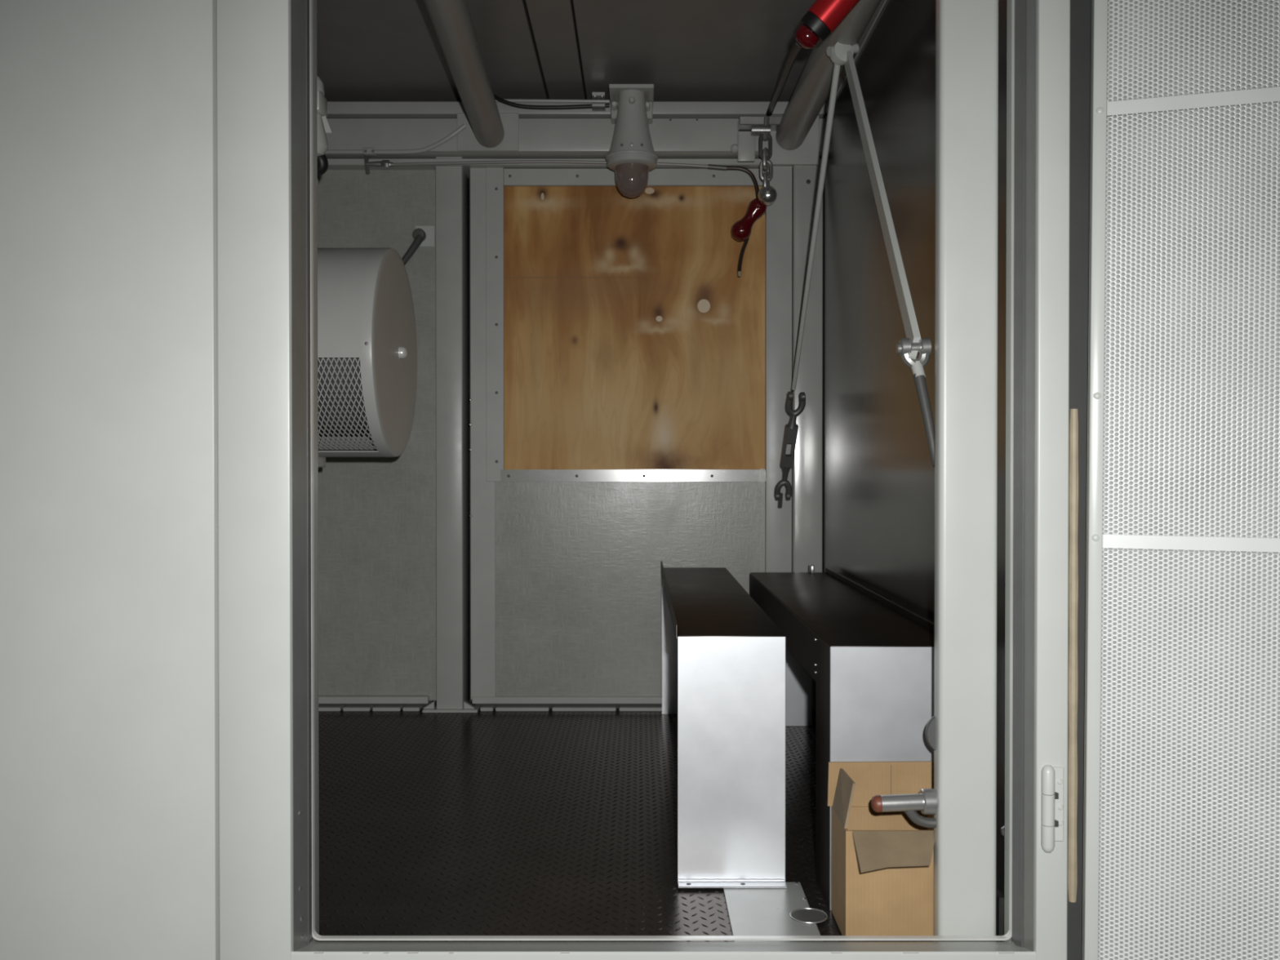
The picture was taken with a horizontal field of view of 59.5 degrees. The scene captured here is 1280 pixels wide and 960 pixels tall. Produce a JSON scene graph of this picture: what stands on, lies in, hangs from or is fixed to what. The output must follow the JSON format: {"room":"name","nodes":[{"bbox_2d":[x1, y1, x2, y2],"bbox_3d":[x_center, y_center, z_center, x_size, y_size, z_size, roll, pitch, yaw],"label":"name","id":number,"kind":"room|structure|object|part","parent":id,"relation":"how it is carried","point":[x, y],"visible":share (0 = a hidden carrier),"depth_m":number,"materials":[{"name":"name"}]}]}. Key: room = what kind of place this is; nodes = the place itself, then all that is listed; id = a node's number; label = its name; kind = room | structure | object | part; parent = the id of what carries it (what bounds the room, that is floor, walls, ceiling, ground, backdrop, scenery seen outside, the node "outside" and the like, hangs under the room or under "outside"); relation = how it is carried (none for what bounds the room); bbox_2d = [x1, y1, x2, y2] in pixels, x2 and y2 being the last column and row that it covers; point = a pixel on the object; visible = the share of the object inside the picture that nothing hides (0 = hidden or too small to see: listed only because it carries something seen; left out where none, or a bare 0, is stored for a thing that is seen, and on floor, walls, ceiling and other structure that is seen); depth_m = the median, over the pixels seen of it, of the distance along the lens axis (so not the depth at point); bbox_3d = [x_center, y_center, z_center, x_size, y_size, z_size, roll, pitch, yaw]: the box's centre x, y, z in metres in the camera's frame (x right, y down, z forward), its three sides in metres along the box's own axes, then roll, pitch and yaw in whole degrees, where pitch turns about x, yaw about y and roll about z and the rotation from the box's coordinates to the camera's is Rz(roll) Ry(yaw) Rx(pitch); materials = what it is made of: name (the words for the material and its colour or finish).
{"room":"equipment control room","nodes":[
{"label":"equipment control room","id":0,"kind":"room"},
{"bbox_2d":[317,168,764,703],"bbox_3d":[-0.222,-0.219,3.325,1.497,1.771,0.186,0,0,0],"label":"wall","id":1,"kind":"structure","parent":0,"point":[566,577],"depth_m":3.25,"materials":[{"name":"grey metal"}]},
{"bbox_3d":[-0.779,0.637,3.253,0.331,0.021,0.026,0,0,0],"label":"foot rail","id":2,"kind":"part","parent":1,"relation":"part of","materials":[{"name":"grey metal"}]},
{"bbox_3d":[-0.775,-0.155,3.266,0.390,1.596,0.015,0,0,0],"label":"panel","id":3,"kind":"part","parent":1,"relation":"part of","materials":[{"name":"grey metal"}]},
{"bbox_2d":[401,225,435,265],"bbox_3d":[-0.647,-0.670,3.225,0.044,0.135,0.110,0,1,40],"label":"lever catch","id":4,"kind":"object","parent":1,"relation":"attached to","point":[423,235],"visible":0.98,"depth_m":3.22,"materials":[{"name":"grey paint"}]},
{"bbox_3d":[-0.657,-0.655,3.211,0.080,0.104,0.025,0,1,-36],"label":"lever","id":5,"kind":"part","parent":4,"relation":"part of","materials":[{"name":"metal"}]},
{"bbox_3d":[-0.624,-0.708,3.252,0.056,0.060,0.004,0,0,0],"label":"plate","id":6,"kind":"part","parent":4,"relation":"part of","materials":[{"name":"grey paint"}]},
{"bbox_2d":[318,700,662,711],"bbox_3d":[-0.289,0.651,3.267,1.310,0.032,0.078,0,0,0],"label":"baseboard","id":7,"kind":"structure","parent":1,"relation":"attached to","point":[322,707],"depth_m":3.23,"materials":[{"name":"grey paint"}]},
{"bbox_3d":[-0.060,0.637,3.253,0.852,0.021,0.026,0,0,0],"label":"foot rail","id":8,"kind":"part","parent":1,"relation":"part of","materials":[{"name":"grey metal"}]},
{"bbox_2d":[324,101,826,178],"bbox_3d":[-0.222,-0.980,3.249,1.497,0.185,0.205,0,0,0],"label":"beam","id":9,"kind":"structure","parent":1,"relation":"attached to","point":[691,132],"depth_m":3.15,"materials":[{"name":"grey metal"}]},
{"bbox_2d":[324,124,466,155],"bbox_3d":[-0.705,-0.952,3.134,0.441,0.084,0.030,0,0,0],"label":"pipe","id":10,"kind":"object","parent":9,"relation":"attached to","point":[366,151],"visible":0.91,"depth_m":3.13,"materials":[{"name":"grey metal"}]},
{"bbox_2d":[422,0,504,147],"bbox_3d":[-0.386,-0.937,2.346,0.081,0.128,1.569,0,0,-2],"label":"tube","id":11,"kind":"object","parent":9,"relation":"attached to","point":[451,21],"visible":1,"depth_m":2.46,"materials":[{"name":"grey paint"}]},
{"bbox_3d":[-0.428,-0.978,3.149,0.174,0.106,0.005,0,0,0],"label":"joint plate","id":12,"kind":"part","parent":9,"relation":"part of","materials":[{"name":"grey paint"}]},
{"bbox_2d":[493,91,609,111],"bbox_3d":[-0.251,-1.062,3.148,0.332,0.047,0.046,0,0,0],"label":"conduit","id":13,"kind":"object","parent":9,"relation":"attached to","point":[598,100],"visible":0.94,"depth_m":3.14,"materials":[{"name":"grey metal"}]},
{"bbox_2d":[364,155,759,198],"bbox_3d":[-0.223,-0.839,3.173,1.124,0.173,0.041,0,0,0],"label":"wire","id":14,"kind":"object","parent":9,"relation":"hanging from","point":[384,164],"visible":0.78,"depth_m":3.16,"materials":[{"name":"grey paint"}]},
{"bbox_3d":[0.290,-0.820,3.163,0.098,0.135,0.021,0,0,0],"label":"cord","id":15,"kind":"part","parent":14,"relation":"part of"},
{"bbox_2d":[605,84,657,197],"bbox_3d":[-0.022,-0.914,3.077,0.142,0.290,0.211,0,0,0],"label":"lamp","id":16,"kind":"object","parent":9,"relation":"attached to","point":[632,155],"visible":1,"depth_m":3.00,"materials":[{"name":"grey metal"}]},
{"bbox_3d":[-0.023,-1.054,3.086,0.120,0.011,0.190,0,0,0],"label":"mount plate","id":17,"kind":"part","parent":16,"relation":"part of","materials":[{"name":"grey paint"}]},
{"bbox_3d":[-0.023,-1.024,3.126,0.116,0.047,0.060,0,0,0],"label":"plate","id":18,"kind":"part","parent":16,"relation":"part of","materials":[{"name":"grey paint"}]},
{"bbox_2d":[730,115,782,204],"bbox_3d":[0.324,-0.881,3.109,0.139,0.245,0.096,0,0,0],"label":"hanging chain","id":19,"kind":"object","parent":9,"relation":"hanging from","point":[748,126],"visible":1,"depth_m":3.09,"materials":[{"name":"metal"}]},
{"bbox_3d":[0.298,-0.936,3.144,0.049,0.084,0.013,0,0,0],"label":"clamp plate","id":20,"kind":"part","parent":19,"relation":"part of","materials":[{"name":"grey paint"}]},
{"bbox_2d":[731,198,767,276],"bbox_3d":[0.304,-0.677,3.129,0.100,0.218,0.058,0,0,0],"label":"handle","id":21,"kind":"object","parent":19,"relation":"hanging from","point":[741,229],"visible":0.9,"depth_m":3.11,"materials":[{"name":"red plastic"}]},
{"bbox_3d":[0.434,-0.956,3.149,0.138,0.138,0.005,0,0,0],"label":"joint plate","id":22,"kind":"part","parent":9,"relation":"part of","materials":[{"name":"grey paint"}]},
{"bbox_2d":[775,0,881,150],"bbox_3d":[0.418,-0.930,2.374,0.083,0.128,1.512,0,0,0],"label":"tube","id":23,"kind":"object","parent":9,"relation":"attached to","point":[812,90],"visible":0.91,"depth_m":2.55,"materials":[{"name":"grey paint"}]},
{"bbox_2d":[766,0,859,115],"bbox_3d":[0.338,-0.890,2.498,0.134,0.260,1.209,0,0,0],"label":"grip","id":24,"kind":"object","parent":23,"relation":"attached to","point":[823,17],"visible":1,"depth_m":1.94,"materials":[{"name":"red plastic"}]},
{"bbox_3d":[0.325,-0.901,2.554,0.025,0.238,1.099,0,0,4],"label":"cord","id":25,"kind":"part","parent":24,"relation":"part of","materials":[{"name":"black rubber"}]},
{"bbox_3d":[0.292,-0.775,1.958,0.042,0.041,0.043,0,0,0],"label":"knob","id":26,"kind":"part","parent":24,"relation":"part of","materials":[{"name":"red plastic"}]},
{"bbox_2d":[485,168,765,481],"bbox_3d":[-0.032,-0.451,3.235,0.824,0.912,0.028,0,0,0],"label":"frame","id":27,"kind":"structure","parent":1,"relation":"in","point":[496,179],"depth_m":3.23,"materials":[{"name":"grey paint"}]},
{"bbox_2d":[504,186,764,469],"bbox_3d":[-0.019,-0.440,3.252,0.774,0.833,0.008,0,0,0],"label":"plywood sheet","id":28,"kind":"object","parent":27,"relation":"attached to","point":[634,339],"visible":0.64,"depth_m":3.25,"materials":[{"name":"brown wood"}]},
{"bbox_3d":[-0.035,0.308,3.256,0.801,0.643,0.014,0,0,0],"label":"panel","id":29,"kind":"part","parent":1,"relation":"part of","materials":[{"name":"grey metal"}]},
{"bbox_2d":[0,0,1091,959],"bbox_3d":[0.125,-0.258,1.512,3.250,2.120,0.131,0,0,0],"label":"wall","id":30,"kind":"structure","parent":0,"point":[159,766],"depth_m":1.45,"materials":[{"name":"grey metal"}]},
{"bbox_3d":[-1.026,-0.258,1.493,0.948,2.120,0.090,0,0,0],"label":"panel","id":31,"kind":"part","parent":30,"relation":"part of","materials":[{"name":"grey paint"}]},
{"bbox_3d":[-0.500,-0.258,1.513,0.093,2.120,0.130,0,0,0],"label":"door post","id":32,"kind":"part","parent":30,"relation":"part of","materials":[{"name":"grey paint"}]},
{"bbox_3d":[0.031,0.708,1.521,0.968,0.188,0.130,0,0,0],"label":"sill","id":33,"kind":"part","parent":30,"relation":"part of","materials":[{"name":"grey paint"}]},
{"bbox_3d":[0.535,-0.258,1.513,0.041,2.120,0.130,0,0,0],"label":"door post","id":34,"kind":"part","parent":30,"relation":"part of","materials":[{"name":"grey metal"}]},
{"bbox_2d":[1040,764,1063,853],"bbox_3d":[0.534,0.426,1.451,0.029,0.114,0.017,0,0,0],"label":"hinge","id":35,"kind":"object","parent":30,"relation":"attached to","point":[1051,777],"visible":1,"depth_m":1.45,"materials":[{"name":"grey paint"}]},
{"bbox_2d":[1067,408,1079,902],"bbox_3d":[0.565,0.229,1.460,0.013,0.642,0.013,0,0,0],"label":"door edge strip","id":36,"kind":"object","parent":30,"relation":"attached to","point":[1073,455],"visible":1,"depth_m":1.46,"materials":[{"name":"beige rubber"}]},
{"bbox_2d":[1082,0,1279,959],"bbox_3d":[1.039,-0.133,1.263,0.990,1.600,0.040,1,1,18],"label":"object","id":37,"kind":"structure","parent":30,"relation":"in","point":[1181,806],"depth_m":1.37,"materials":[{"name":"grey paint"}]},
{"bbox_2d":[316,0,815,101],"bbox_3d":[-0.222,-1.127,2.445,1.597,0.060,2.010,0,0,0],"label":"ceiling","id":38,"kind":"structure","parent":0,"point":[367,50],"depth_m":2.86,"materials":[{"name":"grey paint"}]},
{"bbox_3d":[-0.620,-1.112,2.441,0.700,0.030,1.820,0,0,0],"label":"panel","id":39,"kind":"part","parent":38,"relation":"part of","materials":[{"name":"grey paint"}]},
{"bbox_3d":[-0.212,-1.114,2.441,0.104,0.026,1.820,0,0,0],"label":"panel","id":40,"kind":"part","parent":38,"relation":"part of","materials":[{"name":"grey paint"}]},
{"bbox_3d":[0.186,-1.112,2.441,0.681,0.030,1.820,0,0,0],"label":"panel","id":41,"kind":"part","parent":38,"relation":"part of","materials":[{"name":"grey paint"}]},
{"bbox_2d":[773,42,934,507],"bbox_3d":[0.414,-0.506,2.399,0.073,1.182,1.528,0,0,0],"label":"stay","id":42,"kind":"object","parent":38,"relation":"hanging from","point":[908,348],"visible":0.98,"depth_m":2.07,"materials":[{"name":"grey paint"}]},
{"bbox_3d":[0.410,-0.555,2.660,0.014,0.632,0.738,0,0,1],"label":"rod","id":43,"kind":"part","parent":42,"relation":"part of","materials":[{"name":"grey paint"}]},
{"bbox_3d":[0.426,-0.090,1.664,0.017,0.141,0.056,0,1,-23],"label":"rod","id":44,"kind":"part","parent":42,"relation":"part of","materials":[{"name":"metal"}]},
{"bbox_2d":[318,702,844,942],"bbox_3d":[-0.222,0.688,2.481,1.557,0.031,1.890,0,0,0],"label":"floor","id":45,"kind":"structure","parent":0,"point":[481,823],"depth_m":2.20,"materials":[{"name":"rubber"}]},
{"bbox_2d":[422,157,479,712],"bbox_3d":[-0.546,-0.136,3.281,0.160,1.605,0.155,0,0,0],"label":"post","id":46,"kind":"object","parent":45,"relation":"on","point":[452,183],"visible":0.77,"depth_m":3.22,"materials":[{"name":"grey metal"}]},
{"bbox_3d":[-0.545,0.663,3.238,0.158,0.008,0.055,0,0,0],"label":"plate","id":47,"kind":"part","parent":46,"relation":"part of","materials":[{"name":"grey paint"}]},
{"bbox_3d":[-0.549,-0.136,3.289,0.076,1.605,0.140,0,0,0],"label":"post","id":48,"kind":"part","parent":46,"relation":"part of","materials":[{"name":"grey metal"}]},
{"bbox_2d":[661,560,787,888],"bbox_3d":[0.152,0.455,2.533,0.184,0.437,1.366,0,0,0],"label":"metal cabinet","id":49,"kind":"object","parent":45,"relation":"on","point":[724,658],"visible":1,"depth_m":1.88,"materials":[{"name":"metal"}]},
{"bbox_3d":[0.153,0.459,3.193,0.182,0.417,0.003,0,0,0],"label":"leg","id":50,"kind":"part","parent":49,"relation":"part of","materials":[{"name":"metal"}]},
{"bbox_3d":[0.153,0.257,2.533,0.181,0.003,1.318,0,0,0],"label":"seat","id":51,"kind":"part","parent":49,"relation":"part of","materials":[{"name":"metal"}]},
{"bbox_3d":[0.153,0.470,1.878,0.181,0.417,0.003,0,0,0],"label":"leg","id":52,"kind":"part","parent":49,"relation":"part of","materials":[{"name":"metal"}]},
{"bbox_2d":[723,881,827,942],"bbox_3d":[0.214,0.676,1.744,0.152,0.005,0.276,0,0,0],"label":"floor plate","id":53,"kind":"object","parent":45,"relation":"on","point":[787,911],"visible":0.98,"depth_m":1.75,"materials":[{"name":"grey paint"}]},
{"bbox_2d":[764,165,822,711],"bbox_3d":[0.443,-0.133,3.284,0.162,1.600,0.150,0,0,0],"label":"post","id":54,"kind":"object","parent":45,"relation":"on","point":[793,531],"visible":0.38,"depth_m":3.21,"materials":[{"name":"grey metal"}]},
{"bbox_3d":[0.400,-0.133,3.290,0.075,1.600,0.138,0,0,0],"label":"post","id":55,"kind":"part","parent":54,"relation":"part of","materials":[{"name":"grey metal"}]},
{"bbox_2d":[750,564,934,911],"bbox_3d":[0.408,0.454,2.405,0.221,0.440,1.278,0,0,0],"label":"metal cabinet","id":56,"kind":"object","parent":45,"relation":"on","point":[869,658],"visible":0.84,"depth_m":1.83,"materials":[{"name":"metal"}]},
{"bbox_3d":[0.384,0.460,3.043,0.168,0.417,0.003,0,0,0],"label":"leg","id":57,"kind":"part","parent":56,"relation":"part of","materials":[{"name":"metal"}]},
{"bbox_3d":[0.301,0.472,1.839,0.003,0.415,0.140,0,0,0],"label":"leg","id":58,"kind":"part","parent":56,"relation":"part of","materials":[{"name":"metal"}]},
{"bbox_3d":[0.409,0.258,2.403,0.220,0.003,1.278,0,0,0],"label":"seat","id":59,"kind":"part","parent":56,"relation":"part of","materials":[{"name":"metal"}]},
{"bbox_3d":[0.409,0.471,1.767,0.220,0.417,0.003,0,0,0],"label":"leg","id":60,"kind":"part","parent":56,"relation":"part of","materials":[{"name":"metal"}]},
{"bbox_2d":[827,760,934,942],"bbox_3d":[0.379,0.559,1.664,0.170,0.234,0.195,0,0,0],"label":"cardboard box","id":61,"kind":"object","parent":45,"relation":"on","point":[882,882],"visible":0.7,"depth_m":1.64,"materials":[{"name":"brown cardboard"}]},
{"bbox_2d":[933,0,998,942],"bbox_3d":[0.466,-0.204,1.602,0.084,1.771,0.037,0,0,0],"label":"post","id":62,"kind":"object","parent":45,"relation":"on","point":[966,269],"visible":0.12,"depth_m":1.58,"materials":[{"name":"grey metal"}]},
{"bbox_2d":[871,715,938,827],"bbox_3d":[0.403,0.416,1.607,0.142,0.165,0.036,0,0,0],"label":"latch","id":63,"kind":"object","parent":62,"relation":"attached to","point":[926,801],"visible":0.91,"depth_m":1.60,"materials":[{"name":"metal"}]},
{"bbox_3d":[0.381,0.463,1.607,0.071,0.026,0.024,0,0,0],"label":"rod","id":64,"kind":"part","parent":63,"relation":"part of","materials":[{"name":"metal"}]},
{"bbox_3d":[0.443,0.365,1.615,0.062,0.062,0.010,0,0,0],"label":"cam plate","id":65,"kind":"part","parent":63,"relation":"part of","materials":[{"name":"grey paint"}]},
{"bbox_2d":[822,0,1006,942],"bbox_3d":[0.542,-0.212,2.478,0.049,1.771,1.880,0,0,0],"label":"wall","id":66,"kind":"structure","parent":0,"point":[878,471],"depth_m":2.37,"materials":[{"name":"metal"}]},
{"bbox_2d":[826,0,887,113],"bbox_3d":[0.502,-1.059,2.381,0.050,0.075,1.520,0,0,0],"label":"trim","id":67,"kind":"structure","parent":66,"relation":"attached to","point":[842,77],"depth_m":2.63,"materials":[{"name":"grey paint"}]},
{"bbox_2d":[995,890,1003,942],"bbox_3d":[0.524,0.637,2.416,0.006,0.075,1.580,0,0,0],"label":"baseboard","id":68,"kind":"structure","parent":66,"relation":"attached to","point":[999,899],"depth_m":1.63,"materials":[{"name":"grey metal"}]},
{"bbox_3d":[-0.990,-0.212,2.478,0.040,1.771,1.880,0,0,0],"label":"wall","id":69,"kind":"structure","parent":0,"visible":0},
{"bbox_2d":[316,75,332,185],"bbox_3d":[-0.790,-0.701,2.245,0.360,0.216,0.062,0,0,0],"label":"wall fixture","id":70,"kind":"object","parent":69,"relation":"attached to","point":[323,126],"visible":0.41,"depth_m":2.23,"materials":[{"name":"grey paint"}]},
{"bbox_2d":[317,247,417,467],"bbox_3d":[-0.757,-0.282,2.596,0.426,0.504,0.483,0,0,0],"label":"housing","id":71,"kind":"object","parent":69,"relation":"attached to","point":[367,345],"visible":0.34,"depth_m":2.44,"materials":[{"name":"grey paint"}]},
{"bbox_3d":[-0.553,-0.297,2.618,0.018,0.028,0.028,0,0,0],"label":"knob","id":72,"kind":"part","parent":71,"relation":"part of","materials":[{"name":"metal"}]}
]}

